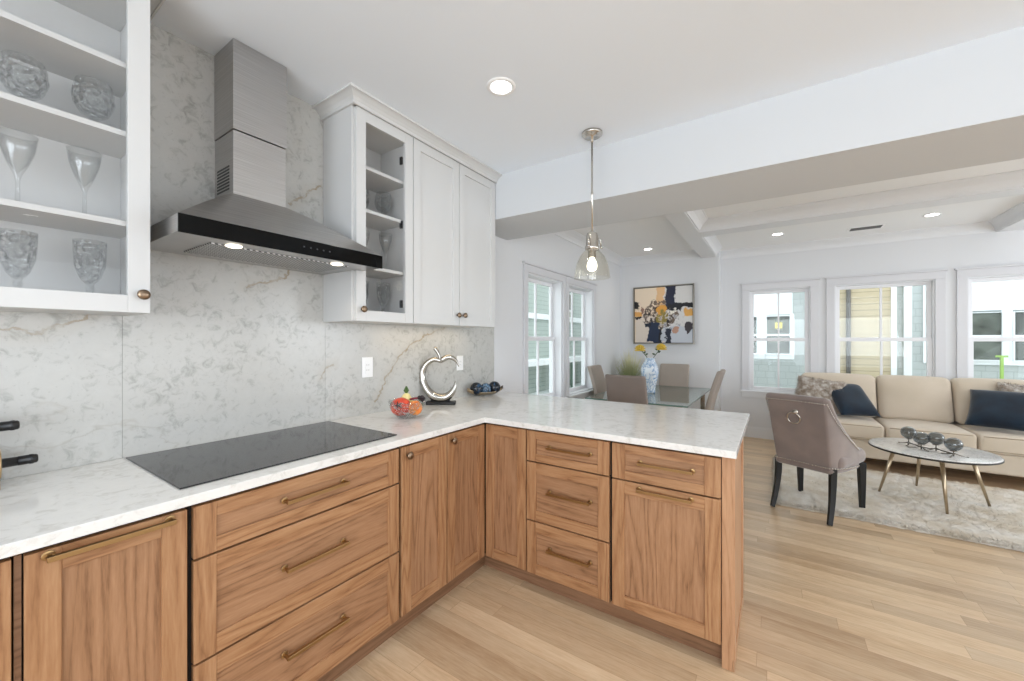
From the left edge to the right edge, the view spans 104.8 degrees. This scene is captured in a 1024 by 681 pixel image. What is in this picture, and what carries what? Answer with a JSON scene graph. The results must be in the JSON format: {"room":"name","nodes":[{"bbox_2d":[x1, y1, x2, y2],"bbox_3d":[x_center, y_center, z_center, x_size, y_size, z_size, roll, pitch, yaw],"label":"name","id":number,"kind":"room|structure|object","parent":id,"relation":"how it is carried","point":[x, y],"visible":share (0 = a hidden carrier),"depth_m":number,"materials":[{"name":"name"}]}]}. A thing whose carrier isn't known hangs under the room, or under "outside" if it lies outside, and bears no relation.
{"room":"kitchen","nodes":[
{"label":"kitchen","id":0,"kind":"room"},
{"bbox_2d":[0,23,619,479],"bbox_3d":[-0.817,0.009,2.619,0.172,2.700,8.950,0,0,34],"label":"wall","id":1,"kind":"structure","parent":0,"point":[223,350],"depth_m":1.72,"materials":[{"name":"stone"}]},
{"bbox_2d":[0,0,150,315],"bbox_3d":[-1.554,-0.653,1.081,0.308,1.121,0.792,0,0,34],"label":"upper cabinet","id":2,"kind":"object","parent":1,"relation":"attached to","point":[108,41],"visible":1,"depth_m":1.32,"materials":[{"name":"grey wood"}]},
{"bbox_2d":[0,228,37,287],"bbox_3d":[-1.515,-0.223,1.207,0.082,0.222,0.082,0,0,34],"label":"wine glass","id":3,"kind":"object","parent":2,"relation":"in","point":[3,232],"visible":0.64,"depth_m":1.21,"materials":[{"name":"clear glass"}]},
{"bbox_2d":[0,127,38,173],"bbox_3d":[-1.515,-0.515,1.207,0.084,0.232,0.084,0,0,34],"label":"stemmed glass","id":4,"kind":"object","parent":2,"relation":"on","point":[36,142],"visible":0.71,"depth_m":1.23,"materials":[{"name":"clear glass"}]},
{"bbox_2d":[0,51,48,100],"bbox_3d":[-1.508,-0.782,1.217,0.101,0.168,0.106,0,0,34],"label":"glass bowl","id":5,"kind":"object","parent":2,"relation":"on","point":[3,57],"visible":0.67,"depth_m":1.22,"materials":[{"name":"clear glass"}]},
{"bbox_2d":[0,198,125,238],"bbox_3d":[-1.578,-0.390,1.097,0.240,0.018,0.756,0,0,34],"label":"shelf","id":6,"kind":"object","parent":2,"relation":"attached to","point":[13,213],"depth_m":1.26,"materials":[{"name":"grey wood"}]},
{"bbox_2d":[0,91,125,158],"bbox_3d":[-1.578,-0.689,1.097,0.240,0.018,0.756,0,0,34],"label":"shelf","id":7,"kind":"object","parent":2,"relation":"attached to","point":[29,119],"depth_m":1.27,"materials":[{"name":"grey wood"}]},
{"bbox_2d":[0,9,125,97],"bbox_3d":[-1.578,-0.917,1.097,0.240,0.018,0.756,0,0,34],"label":"shelf","id":8,"kind":"object","parent":2,"relation":"attached to","point":[63,59],"depth_m":1.27,"materials":[{"name":"grey wood"}]},
{"bbox_2d":[66,145,101,185],"bbox_3d":[-1.429,-0.515,1.317,0.084,0.232,0.084,0,0,34],"label":"stemmed glass","id":9,"kind":"object","parent":2,"relation":"on","point":[67,150],"visible":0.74,"depth_m":1.31,"materials":[{"name":"clear glass"}]},
{"bbox_2d":[72,238,106,292],"bbox_3d":[-1.422,-0.223,1.328,0.082,0.222,0.082,0,0,34],"label":"wine glass","id":10,"kind":"object","parent":2,"relation":"in","point":[78,242],"visible":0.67,"depth_m":1.33,"materials":[{"name":"clear glass"}]},
{"bbox_2d":[71,76,114,121],"bbox_3d":[-1.410,-0.782,1.328,0.101,0.168,0.106,0,0,34],"label":"glass bowl","id":11,"kind":"object","parent":2,"relation":"on","point":[82,81],"visible":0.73,"depth_m":1.33,"materials":[{"name":"clear glass"}]},
{"bbox_2d":[150,0,165,20],"bbox_3d":[-1.526,-1.224,1.099,0.338,0.055,0.854,0,0,34],"label":"trim","id":12,"kind":"structure","parent":1,"relation":"attached to","point":[155,5],"depth_m":1.46,"materials":[{"name":"grey"}]},
{"bbox_2d":[150,38,381,274],"bbox_3d":[-1.042,-0.800,1.732,0.438,0.897,0.800,0,0,34],"label":"range hood","id":13,"kind":"object","parent":1,"relation":"attached to","point":[250,87],"visible":0.98,"depth_m":1.67,"materials":[{"name":"metal"}]},
{"bbox_2d":[217,165,228,194],"bbox_3d":[-1.234,-0.684,1.682,0.120,0.102,0.001,0,0,34],"label":"vent","id":14,"kind":"object","parent":13,"relation":"attached to","point":[222,171],"depth_m":1.68,"materials":[{"name":"grey metal"}]},
{"bbox_2d":[225,245,242,248],"bbox_3d":[-1.050,-0.353,1.489,0.054,0.003,0.054,0,0,34],"label":"lamp","id":15,"kind":"object","parent":13,"relation":"attached to","point":[226,246],"depth_m":1.49,"materials":[{"name":"white"}]},
{"bbox_2d":[362,357,372,377],"bbox_3d":[-0.871,0.162,2.376,0.007,0.121,0.075,0,0,34],"label":"wall outlet","id":16,"kind":"object","parent":1,"relation":"attached to","point":[367,362],"visible":1,"depth_m":2.37,"materials":[{"name":"white plastic"}]},
{"bbox_2d":[365,361,369,373],"bbox_3d":[-0.869,0.162,2.375,0.002,0.077,0.034,0,0,34],"label":"socket","id":17,"kind":"object","parent":16,"relation":"attached to","point":[367,363],"depth_m":2.37,"materials":[{"name":"grey plastic"}]},
{"bbox_2d":[323,104,412,323],"bbox_3d":[-0.792,-0.657,2.223,0.308,1.113,0.391,0,0,34],"label":"upper cabinet","id":18,"kind":"object","parent":1,"relation":"attached to","point":[362,151],"visible":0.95,"depth_m":2.14,"materials":[{"name":"grey wood"}]},
{"bbox_2d":[374,192,390,213],"bbox_3d":[-0.759,-0.781,2.322,0.096,0.165,0.101,0,0,34],"label":"glass bowl","id":19,"kind":"object","parent":18,"relation":"on","point":[377,192],"visible":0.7,"depth_m":2.33,"materials":[{"name":"clear glass"}]},
{"bbox_2d":[377,282,389,311],"bbox_3d":[-0.759,-0.228,2.322,0.078,0.218,0.078,0,0,34],"label":"wine glass","id":20,"kind":"object","parent":18,"relation":"in","point":[379,282],"visible":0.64,"depth_m":2.32,"materials":[{"name":"clear glass"}]},
{"bbox_2d":[366,268,402,278],"bbox_3d":[-0.815,-0.390,2.239,0.240,0.018,0.355,0,0,34],"label":"shelf","id":21,"kind":"object","parent":18,"relation":"attached to","point":[382,273],"depth_m":2.27,"materials":[{"name":"grey"}]},
{"bbox_2d":[366,209,402,230],"bbox_3d":[-0.815,-0.689,2.239,0.240,0.018,0.355,0,0,34],"label":"shelf","id":22,"kind":"object","parent":18,"relation":"attached to","point":[375,221],"depth_m":2.27,"materials":[{"name":"grey wood"}]},
{"bbox_2d":[366,166,402,193],"bbox_3d":[-0.815,-0.917,2.239,0.240,0.018,0.355,0,0,34],"label":"shelf","id":23,"kind":"object","parent":18,"relation":"attached to","point":[376,181],"depth_m":2.28,"materials":[{"name":"grey wood"}]},
{"bbox_2d":[312,82,501,182],"bbox_3d":[-0.568,-1.224,2.533,0.338,0.055,1.275,0,0,34],"label":"trim","id":24,"kind":"structure","parent":1,"relation":"attached to","point":[350,94],"depth_m":2.17,"materials":[{"name":"grey wood"}]},
{"bbox_2d":[386,136,494,327],"bbox_3d":[-0.455,-0.657,2.728,0.308,1.113,0.816,0,0,34],"label":"upper cabinet","id":25,"kind":"object","parent":1,"relation":"attached to","point":[454,205],"visible":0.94,"depth_m":2.61,"materials":[{"name":"grey wood"}]},
{"bbox_2d":[457,356,462,369],"bbox_3d":[-0.406,0.175,3.074,0.007,0.113,0.073,0,0,34],"label":"wall outlet","id":26,"kind":"object","parent":1,"relation":"attached to","point":[459,358],"visible":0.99,"depth_m":3.07,"materials":[{"name":"white plastic"}]},
{"bbox_2d":[522,261,568,397],"bbox_3d":[0.317,-0.009,4.285,0.210,1.537,0.970,0,0,34],"label":"window","id":27,"kind":"structure","parent":1,"relation":"in","point":[551,278],"depth_m":4.57,"materials":[{"name":"white paint"}]},
{"bbox_2d":[566,275,597,398],"bbox_3d":[0.836,-0.009,5.062,0.210,1.537,0.960,0,0,34],"label":"window","id":28,"kind":"structure","parent":1,"relation":"in","point":[588,292],"depth_m":5.34,"materials":[{"name":"white paint"}]},
{"bbox_2d":[552,230,699,265],"bbox_3d":[1.335,-1.241,4.639,1.190,0.100,3.200,0,0,34],"label":"trim","id":29,"kind":"structure","parent":1,"relation":"attached to","point":[572,236],"depth_m":5.76,"materials":[{"name":"white paint"}]},
{"bbox_2d":[493,26,1023,239],"bbox_3d":[2.564,-1.083,1.553,6.660,0.455,0.570,0,0,34],"label":"beam","id":30,"kind":"structure","parent":1,"relation":"attached to","point":[961,105],"depth_m":2.03,"materials":[{"name":"white paint"}]},
{"bbox_2d":[401,386,412,401],"bbox_3d":[-0.619,0.344,2.307,0.084,0.154,0.084,0,0,34],"label":"pear","id":31,"kind":"object","parent":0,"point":[406,394],"visible":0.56,"depth_m":2.29,"materials":[{"name":"yellow food"}]},
{"bbox_2d":[150,0,1023,174],"bbox_3d":[1.020,-1.301,-0.759,6.960,0.100,5.370,0,0,34],"label":"ceiling","id":32,"kind":"structure","parent":0,"point":[625,69],"depth_m":1.70,"materials":[{"name":"white paint"}]},
{"bbox_2d":[486,77,515,95],"bbox_3d":[-0.054,-1.248,1.940,0.144,0.006,0.144,0,0,34],"label":"recessed light","id":33,"kind":"object","parent":32,"relation":"in","point":[499,86],"visible":1,"depth_m":1.94,"materials":[{"name":"white"}]},
{"bbox_2d":[574,128,609,280],"bbox_3d":[0.483,-0.814,2.377,0.216,0.875,0.216,0,0,34],"label":"pendant lamp","id":34,"kind":"object","parent":32,"relation":"hanging from","point":[590,134],"visible":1,"depth_m":2.36,"materials":[{"name":"glass"}]},
{"bbox_2d":[620,251,720,410],"bbox_3d":[2.366,0.009,6.134,1.565,2.700,0.430,0,0,34],"label":"wall","id":35,"kind":"structure","parent":0,"point":[703,357],"depth_m":5.72,"materials":[{"name":"white paint"}]},
{"bbox_2d":[633,283,694,343],"bbox_3d":[2.261,-0.385,5.911,0.873,0.877,0.053,0,0,34],"label":"painting","id":36,"kind":"object","parent":35,"relation":"attached to","point":[664,314],"visible":0.99,"depth_m":5.88,"materials":[{"name":"fabric"}]},
{"bbox_2d":[664,212,715,257],"bbox_3d":[1.983,-1.244,4.375,0.180,0.135,3.480,0,0,34],"label":"trim","id":37,"kind":"structure","parent":35,"relation":"attached to","point":[681,222],"depth_m":4.33,"materials":[{"name":"white paint"}]},
{"bbox_2d":[334,437,1023,680],"bbox_3d":[2.133,1.399,0.908,6.960,0.080,9.380,0,0,34],"label":"floor","id":38,"kind":"structure","parent":0,"point":[849,599],"depth_m":1.90,"materials":[{"name":"brown wood"}]},
{"bbox_2d":[0,554,20,680],"bbox_3d":[-1.553,0.872,0.781,0.630,0.794,0.676,0,0,34],"label":"base cabinet","id":39,"kind":"object","parent":38,"relation":"on","point":[10,567],"visible":0.86,"depth_m":0.87,"materials":[{"name":"brown wood"}]},
{"bbox_2d":[0,392,749,558],"bbox_3d":[-0.296,0.459,1.516,1.920,0.030,3.393,0,0,34],"label":"countertop","id":40,"kind":"structure","parent":39,"relation":"on","point":[40,510],"depth_m":1.57,"materials":[{"name":"stone"}]},
{"bbox_2d":[0,450,1,489],"bbox_3d":[-1.619,0.327,1.088,0.108,0.232,0.252,0,0,34],"label":"wine rack","id":41,"kind":"object","parent":40,"relation":"on","point":[0,450],"visible":1,"depth_m":1.17,"materials":[{"name":"brown wood"}]},
{"bbox_2d":[0,420,19,430],"bbox_3d":[-1.612,0.261,1.098,0.074,0.074,0.301,0,0,34],"label":"wine bottle","id":42,"kind":"object","parent":41,"relation":"in","point":[11,425],"visible":1,"depth_m":1.20,"materials":[{"name":"black glass"}]},
{"bbox_2d":[2,454,37,467],"bbox_3d":[-1.591,0.373,1.129,0.074,0.074,0.301,0,0,34],"label":"wine bottle","id":43,"kind":"object","parent":41,"relation":"in","point":[31,458],"visible":1,"depth_m":1.22,"materials":[{"name":"black glass"}]},
{"bbox_2d":[126,421,396,489],"bbox_3d":[-0.995,0.441,1.662,0.560,0.005,0.810,0,0,34],"label":"cooktop","id":44,"kind":"object","parent":40,"relation":"in","point":[194,465],"visible":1,"depth_m":1.53,"materials":[{"name":"black glass"}]},
{"bbox_2d":[388,399,425,418],"bbox_3d":[-0.605,0.392,2.273,0.218,0.104,0.218,0,0,34],"label":"fruit bowl","id":45,"kind":"object","parent":40,"relation":"on","point":[389,399],"visible":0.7,"depth_m":2.21,"materials":[{"name":"clear glass"}]},
{"bbox_2d":[390,398,409,415],"bbox_3d":[-0.633,0.379,2.250,0.114,0.105,0.114,0,0,34],"label":"tomato","id":46,"kind":"object","parent":45,"relation":"in","point":[404,408],"visible":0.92,"depth_m":2.21,"materials":[{"name":"red food"}]},
{"bbox_2d":[408,401,421,414],"bbox_3d":[-0.555,0.386,2.253,0.084,0.084,0.084,0,0,34],"label":"orange","id":47,"kind":"object","parent":45,"relation":"in","point":[414,404],"visible":0.93,"depth_m":2.22,"materials":[{"name":"orange food"}]},
{"bbox_2d":[409,395,425,405],"bbox_3d":[-0.547,0.353,2.298,0.088,0.074,0.052,0,0,9],"label":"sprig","id":48,"kind":"object","parent":45,"relation":"in","point":[421,398],"visible":0.92,"depth_m":2.28,"materials":[{"name":"black"}]},
{"bbox_2d":[419,347,458,404],"bbox_3d":[-0.507,0.243,2.739,0.278,0.402,0.064,0,0,0],"label":"sculpture","id":49,"kind":"object","parent":40,"relation":"on","point":[436,398],"visible":1,"depth_m":2.72,"materials":[{"name":"silver metal"}]},
{"bbox_2d":[467,385,502,394],"bbox_3d":[-0.213,0.406,3.184,0.330,0.068,0.094,0,0,-35],"label":"tray","id":50,"kind":"object","parent":40,"relation":"on","point":[501,387],"visible":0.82,"depth_m":3.13,"materials":[{"name":"beige metal"}]},
{"bbox_2d":[470,382,482,394],"bbox_3d":[-0.284,0.383,3.137,0.100,0.100,0.100,0,0,34],"label":"decorative ball","id":51,"kind":"object","parent":50,"relation":"in","point":[476,387],"visible":0.93,"depth_m":3.10,"materials":[{"name":"blue ceramic"}]},
{"bbox_2d":[482,383,490,391],"bbox_3d":[-0.213,0.390,3.184,0.092,0.092,0.092,0,0,34],"label":"decorative ball","id":52,"kind":"object","parent":50,"relation":"in","point":[486,387],"visible":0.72,"depth_m":3.15,"materials":[{"name":"blue ceramic"}]},
{"bbox_2d":[489,381,499,392],"bbox_3d":[-0.145,0.383,3.230,0.100,0.100,0.100,0,0,34],"label":"decorative ball","id":53,"kind":"object","parent":50,"relation":"in","point":[495,386],"visible":0.83,"depth_m":3.19,"materials":[{"name":"blue ceramic"}]},
{"bbox_2d":[21,507,186,680],"bbox_3d":[-1.266,0.867,1.178,0.666,0.784,0.299,0,0,34],"label":"base cabinet","id":54,"kind":"object","parent":38,"relation":"on","point":[110,604],"visible":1,"depth_m":1.01,"materials":[{"name":"brown wood"}]},
{"bbox_2d":[185,447,398,680],"bbox_3d":[-0.966,0.867,1.627,0.666,0.784,0.766,0,0,34],"label":"base cabinet","id":55,"kind":"object","parent":38,"relation":"on","point":[287,579],"visible":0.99,"depth_m":1.40,"materials":[{"name":"brown wood"}]},
{"bbox_2d":[316,557,483,680],"bbox_3d":[-0.850,1.310,1.379,0.015,0.098,2.450,0,0,34],"label":"toe kick","id":56,"kind":"object","parent":38,"relation":"on","point":[346,664],"visible":0.4,"depth_m":1.83,"materials":[{"name":"brown wood"}]},
{"bbox_2d":[397,434,446,616],"bbox_3d":[-0.669,0.867,2.077,0.661,0.784,0.302,0,0,34],"label":"base cabinet","id":57,"kind":"object","parent":38,"relation":"on","point":[422,483],"visible":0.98,"depth_m":1.90,"materials":[{"name":"brown wood"}]},
{"bbox_2d":[444,423,527,582],"bbox_3d":[-0.245,0.867,2.490,0.908,0.784,0.846,0,0,34],"label":"base cabinet","id":58,"kind":"object","parent":38,"relation":"on","point":[487,462],"visible":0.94,"depth_m":2.21,"materials":[{"name":"brown wood"}]},
{"bbox_2d":[527,429,612,601],"bbox_3d":[0.410,0.867,2.223,0.473,0.784,0.566,0,0,34],"label":"base cabinet","id":59,"kind":"object","parent":38,"relation":"on","point":[569,477],"visible":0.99,"depth_m":2.00,"materials":[{"name":"brown wood"}]},
{"bbox_2d":[587,365,606,400],"bbox_3d":[1.330,0.847,5.124,0.627,1.025,0.410,0,0,34],"label":"dining chair","id":60,"kind":"object","parent":38,"relation":"on","point":[597,377],"visible":0.31,"depth_m":5.19,"materials":[{"name":"beige fabric"}]},
{"bbox_2d":[484,553,721,658],"bbox_3d":[0.369,1.310,2.039,1.278,0.098,0.015,0,0,34],"label":"toe kick","id":61,"kind":"object","parent":38,"relation":"on","point":[678,635],"visible":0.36,"depth_m":1.94,"materials":[{"name":"brown wood"}]},
{"bbox_2d":[605,374,647,404],"bbox_3d":[1.239,0.847,4.026,0.410,1.025,0.627,0,0,34],"label":"dining chair","id":62,"kind":"object","parent":38,"relation":"on","point":[620,388],"visible":0.33,"depth_m":3.79,"materials":[{"name":"brown fabric"}]},
{"bbox_2d":[615,348,643,375],"bbox_3d":[1.779,0.726,5.813,0.586,1.266,0.695,0,0,34],"label":"potted grass","id":63,"kind":"object","parent":38,"relation":"on","point":[628,369],"depth_m":5.80,"materials":[{"name":"green plant"}]},
{"bbox_2d":[585,385,710,409],"bbox_3d":[1.655,0.984,4.600,1.013,0.750,1.638,0,0,34],"label":"dining table","id":64,"kind":"object","parent":38,"relation":"on","point":[671,392],"visible":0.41,"depth_m":4.53,"materials":[{"name":"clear glass"}]},
{"bbox_2d":[641,358,658,392],"bbox_3d":[1.608,0.406,4.584,0.197,0.405,0.197,0,0,34],"label":"vase","id":65,"kind":"object","parent":64,"relation":"on","point":[649,369],"visible":0.91,"depth_m":4.52,"materials":[{"name":"blue ceramic"}]},
{"bbox_2d":[634,345,647,356],"bbox_3d":[1.507,0.178,4.589,0.172,0.263,0.126,0,0,-29],"label":"flower","id":66,"kind":"object","parent":65,"relation":"in","point":[638,347],"visible":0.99,"depth_m":4.55,"materials":[{"name":"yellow plant"}]},
{"bbox_2d":[652,343,666,357],"bbox_3d":[1.710,0.172,4.585,0.171,0.276,0.140,0,0,34],"label":"flower","id":67,"kind":"object","parent":65,"relation":"in","point":[660,346],"visible":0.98,"depth_m":4.55,"materials":[{"name":"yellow plant"}]},
{"bbox_2d":[656,363,689,407],"bbox_3d":[2.171,0.847,5.396,0.410,1.025,0.627,0,0,34],"label":"dining chair","id":68,"kind":"object","parent":38,"relation":"on","point":[670,374],"visible":0.35,"depth_m":5.55,"materials":[{"name":"beige fabric"}]},
{"bbox_2d":[612,437,743,671],"bbox_3d":[0.830,0.917,1.952,0.516,0.884,0.581,0,0,34],"label":"base cabinet","id":69,"kind":"object","parent":38,"relation":"on","point":[678,516],"visible":0.92,"depth_m":1.73,"materials":[{"name":"brown wood"}]},
{"bbox_2d":[705,369,725,409],"bbox_3d":[2.130,0.847,4.590,0.627,1.025,0.410,0,0,34],"label":"dining chair","id":70,"kind":"object","parent":38,"relation":"on","point":[716,384],"visible":0.39,"depth_m":4.32,"materials":[{"name":"beige fabric"}]},
{"bbox_2d":[770,456,1023,551],"bbox_3d":[4.006,1.337,2.958,3.465,0.041,1.596,0,0,34],"label":"shag rug","id":71,"kind":"object","parent":38,"relation":"on","point":[901,504],"visible":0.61,"depth_m":3.21,"materials":[{"name":"beige carpet"}]},
{"bbox_2d":[765,392,866,525],"bbox_3d":[2.432,0.888,3.177,0.689,0.946,0.504,0,0,-31],"label":"accent chair","id":72,"kind":"object","parent":71,"relation":"on","point":[808,433],"visible":0.98,"depth_m":3.00,"materials":[{"name":"beige fabric"}]},
{"bbox_2d":[868,437,1004,513],"bbox_3d":[3.527,1.124,3.321,0.782,0.427,0.782,0,0,34],"label":"coffee table","id":73,"kind":"object","parent":71,"relation":"on","point":[978,457],"visible":0.91,"depth_m":3.20,"materials":[{"name":"stone"}]},
{"bbox_2d":[899,426,969,457],"bbox_3d":[3.446,0.829,3.270,0.175,0.157,0.471,0,0,-3],"label":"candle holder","id":74,"kind":"object","parent":73,"relation":"on","point":[908,438],"visible":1,"depth_m":3.25,"materials":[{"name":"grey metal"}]},
{"bbox_2d":[801,372,1023,476],"bbox_3d":[4.400,0.877,4.223,2.240,0.961,0.930,0,0,34],"label":"sofa","id":75,"kind":"object","parent":38,"relation":"on","point":[926,404],"visible":0.57,"depth_m":4.14,"materials":[{"name":"fabric"}]},
{"bbox_2d":[794,375,846,415],"bbox_3d":[3.650,0.645,4.697,0.534,0.472,0.309,0,0,44],"label":"fur pillow","id":76,"kind":"object","parent":75,"relation":"on","point":[806,386],"visible":0.59,"depth_m":4.66,"materials":[{"name":"beige fur"}]},
{"bbox_2d":[801,372,876,416],"bbox_3d":[3.921,0.638,4.753,0.697,0.482,0.313,0,0,34],"label":"cushion","id":77,"kind":"object","parent":75,"relation":"on","point":[868,383],"depth_m":4.62,"materials":[{"name":"fabric"}]},
{"bbox_2d":[832,384,880,416],"bbox_3d":[3.859,0.669,4.494,0.370,0.323,0.394,0,0,14],"label":"throw pillow","id":78,"kind":"object","parent":75,"relation":"on","point":[852,400],"visible":0.9,"depth_m":4.39,"materials":[{"name":"blue fabric"}]},
{"bbox_2d":[837,415,884,439],"bbox_3d":[3.788,0.964,4.517,0.599,0.209,0.740,0,0,34],"label":"seat cushion","id":79,"kind":"object","parent":75,"relation":"on","point":[857,427],"depth_m":4.18,"materials":[{"name":"fabric"}]},
{"bbox_2d":[875,375,953,422],"bbox_3d":[4.464,0.638,4.391,0.592,0.482,0.313,0,0,34],"label":"cushion","id":80,"kind":"object","parent":75,"relation":"on","point":[903,397],"depth_m":4.30,"materials":[{"name":"fabric"}]},
{"bbox_2d":[872,416,976,448],"bbox_3d":[4.306,0.964,4.172,0.634,0.209,0.740,0,0,34],"label":"seat cushion","id":81,"kind":"object","parent":75,"relation":"on","point":[891,425],"depth_m":3.97,"materials":[{"name":"fabric"}]},
{"bbox_2d":[950,378,1023,424],"bbox_3d":[5.002,0.638,4.031,0.687,0.482,0.313,0,0,34],"label":"cushion","id":82,"kind":"object","parent":75,"relation":"on","point":[960,388],"depth_m":4.12,"materials":[{"name":"fabric"}]},
{"bbox_2d":[952,422,1023,456],"bbox_3d":[4.856,0.964,3.804,0.679,0.209,0.740,0,0,34],"label":"seat cushion","id":83,"kind":"object","parent":75,"relation":"on","point":[1001,442],"depth_m":3.65,"materials":[{"name":"fabric"}]},
{"bbox_2d":[964,389,1023,430],"bbox_3d":[4.755,0.669,3.800,0.350,0.338,0.484,0,0,-34],"label":"throw pillow","id":84,"kind":"object","parent":75,"relation":"on","point":[987,408],"visible":1,"depth_m":3.79,"materials":[{"name":"blue fabric"}]},
{"bbox_2d":[994,381,1023,392],"bbox_3d":[5.048,0.642,3.836,0.484,0.471,0.294,0,0,34],"label":"fur pillow","id":85,"kind":"object","parent":75,"relation":"on","point":[1008,387],"visible":0.24,"depth_m":3.91,"materials":[{"name":"beige fur"}]},
{"bbox_2d":[574,158,1023,257],"bbox_3d":[3.624,-1.341,3.142,6.960,0.100,4.010,0,0,34],"label":"ceiling","id":86,"kind":"structure","parent":0,"point":[626,239],"depth_m":4.31,"materials":[{"name":"white paint"}]},
{"bbox_2d":[771,232,783,235],"bbox_3d":[3.219,-1.288,4.777,0.144,0.006,0.144,0,0,34],"label":"recessed light","id":87,"kind":"object","parent":86,"relation":"in","point":[779,233],"visible":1,"depth_m":4.78,"materials":[{"name":"white"}]},
{"bbox_2d":[685,169,1023,231],"bbox_3d":[3.766,-1.238,2.121,5.290,0.105,1.710,0,0,34],"label":"beam","id":88,"kind":"structure","parent":86,"relation":"attached to","point":[1011,179],"depth_m":3.49,"materials":[{"name":"white paint"}]},
{"bbox_2d":[699,186,1023,236],"bbox_3d":[4.302,-1.243,2.924,5.290,0.134,0.220,0,0,34],"label":"trim","id":89,"kind":"structure","parent":86,"relation":"attached to","point":[1016,191],"depth_m":3.56,"materials":[{"name":"white paint"}]},
{"bbox_2d":[846,223,885,231],"bbox_3d":[4.035,-1.285,4.496,0.320,0.012,0.160,0,0,34],"label":"ceiling vent","id":90,"kind":"object","parent":86,"relation":"in","point":[877,225],"visible":1,"depth_m":4.47,"materials":[{"name":"white metal"}]},
{"bbox_2d":[922,212,941,216],"bbox_3d":[4.307,-1.288,4.038,0.144,0.006,0.144,0,0,34],"label":"recessed light","id":91,"kind":"object","parent":86,"relation":"in","point":[936,213],"visible":1,"depth_m":4.03,"materials":[{"name":"white"}]},
{"bbox_2d":[703,202,1023,258],"bbox_3d":[3.712,-1.238,4.381,2.690,0.105,1.550,0,0,34],"label":"trim","id":92,"kind":"structure","parent":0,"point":[1016,213],"depth_m":4.75,"materials":[{"name":"white paint"}]},
{"bbox_2d":[721,229,1023,428],"bbox_3d":[5.345,0.009,4.319,5.405,2.700,0.160,0,0,34],"label":"wall","id":93,"kind":"structure","parent":0,"point":[950,253],"depth_m":5.05,"materials":[{"name":"white paint"}]},
{"bbox_2d":[744,426,773,439],"bbox_3d":[5.234,1.285,4.287,5.254,0.148,0.016,0,0,34],"label":"baseboard","id":94,"kind":"structure","parent":93,"relation":"attached to","point":[755,432],"depth_m":5.48,"materials":[{"name":"white paint"}]},
{"bbox_2d":[740,278,819,397],"bbox_3d":[3.645,-0.007,5.388,0.900,1.612,0.150,0,0,34],"label":"window","id":95,"kind":"structure","parent":93,"relation":"in","point":[810,286],"depth_m":5.39,"materials":[{"name":"white paint"}]},
{"bbox_2d":[825,269,947,377],"bbox_3d":[4.511,-0.007,4.810,1.106,1.612,0.150,0,0,34],"label":"window","id":96,"kind":"structure","parent":93,"relation":"in","point":[934,280],"depth_m":4.71,"materials":[{"name":"white paint"}]},
{"bbox_2d":[954,263,1023,377],"bbox_3d":[5.468,-0.007,4.171,1.105,1.612,0.150,0,0,34],"label":"window","id":97,"kind":"structure","parent":93,"relation":"in","point":[966,276],"depth_m":4.39,"materials":[{"name":"white paint"}]},
{"bbox_2d":[996,218,1023,231],"bbox_3d":[4.906,-1.242,3.585,0.180,0.133,1.550,0,0,34],"label":"trim","id":98,"kind":"structure","parent":93,"relation":"attached to","point":[1018,225],"depth_m":4.07,"materials":[{"name":"white paint"}]},
{"label":"outside","id":99,"kind":"structure","parent":0,"visible":0},
{"bbox_3d":[1.389,2.084,3.882,26.000,0.050,24.000,0,0,34],"label":"ground","id":100,"kind":"structure","parent":99,"visible":0},
{"bbox_2d":[528,282,580,394],"bbox_3d":[0.076,-0.791,11.371,3.500,5.700,13.000,0,0,34],"label":"house","id":101,"kind":"structure","parent":100,"relation":"on","point":[542,291],"depth_m":10.23,"materials":[{"name":"green"}]},
{"bbox_2d":[754,292,804,387],"bbox_3d":[5.072,-0.391,9.791,4.365,4.900,3.081,0,0,34],"label":"house","id":102,"kind":"structure","parent":100,"relation":"on","point":[791,305],"depth_m":7.84,"materials":[{"name":"grey"}]},
{"bbox_2d":[840,287,896,378],"bbox_3d":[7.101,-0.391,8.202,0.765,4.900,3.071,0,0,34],"label":"house","id":103,"kind":"structure","parent":100,"relation":"on","point":[859,308],"depth_m":6.99,"materials":[{"name":"beige"}]},
{"bbox_2d":[897,280,1023,379],"bbox_3d":[9.719,-0.391,6.689,5.260,4.900,3.081,0,0,34],"label":"house","id":104,"kind":"structure","parent":100,"relation":"on","point":[998,306],"depth_m":6.32,"materials":[{"name":"grey"}]},
{"bbox_2d":[995,355,1007,378],"bbox_3d":[7.531,1.144,6.059,0.120,1.830,0.040,0,0,34],"label":"post","id":105,"kind":"object","parent":100,"relation":"on","point":[1000,356],"visible":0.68,"depth_m":6.05,"materials":[{"name":"green paint"}]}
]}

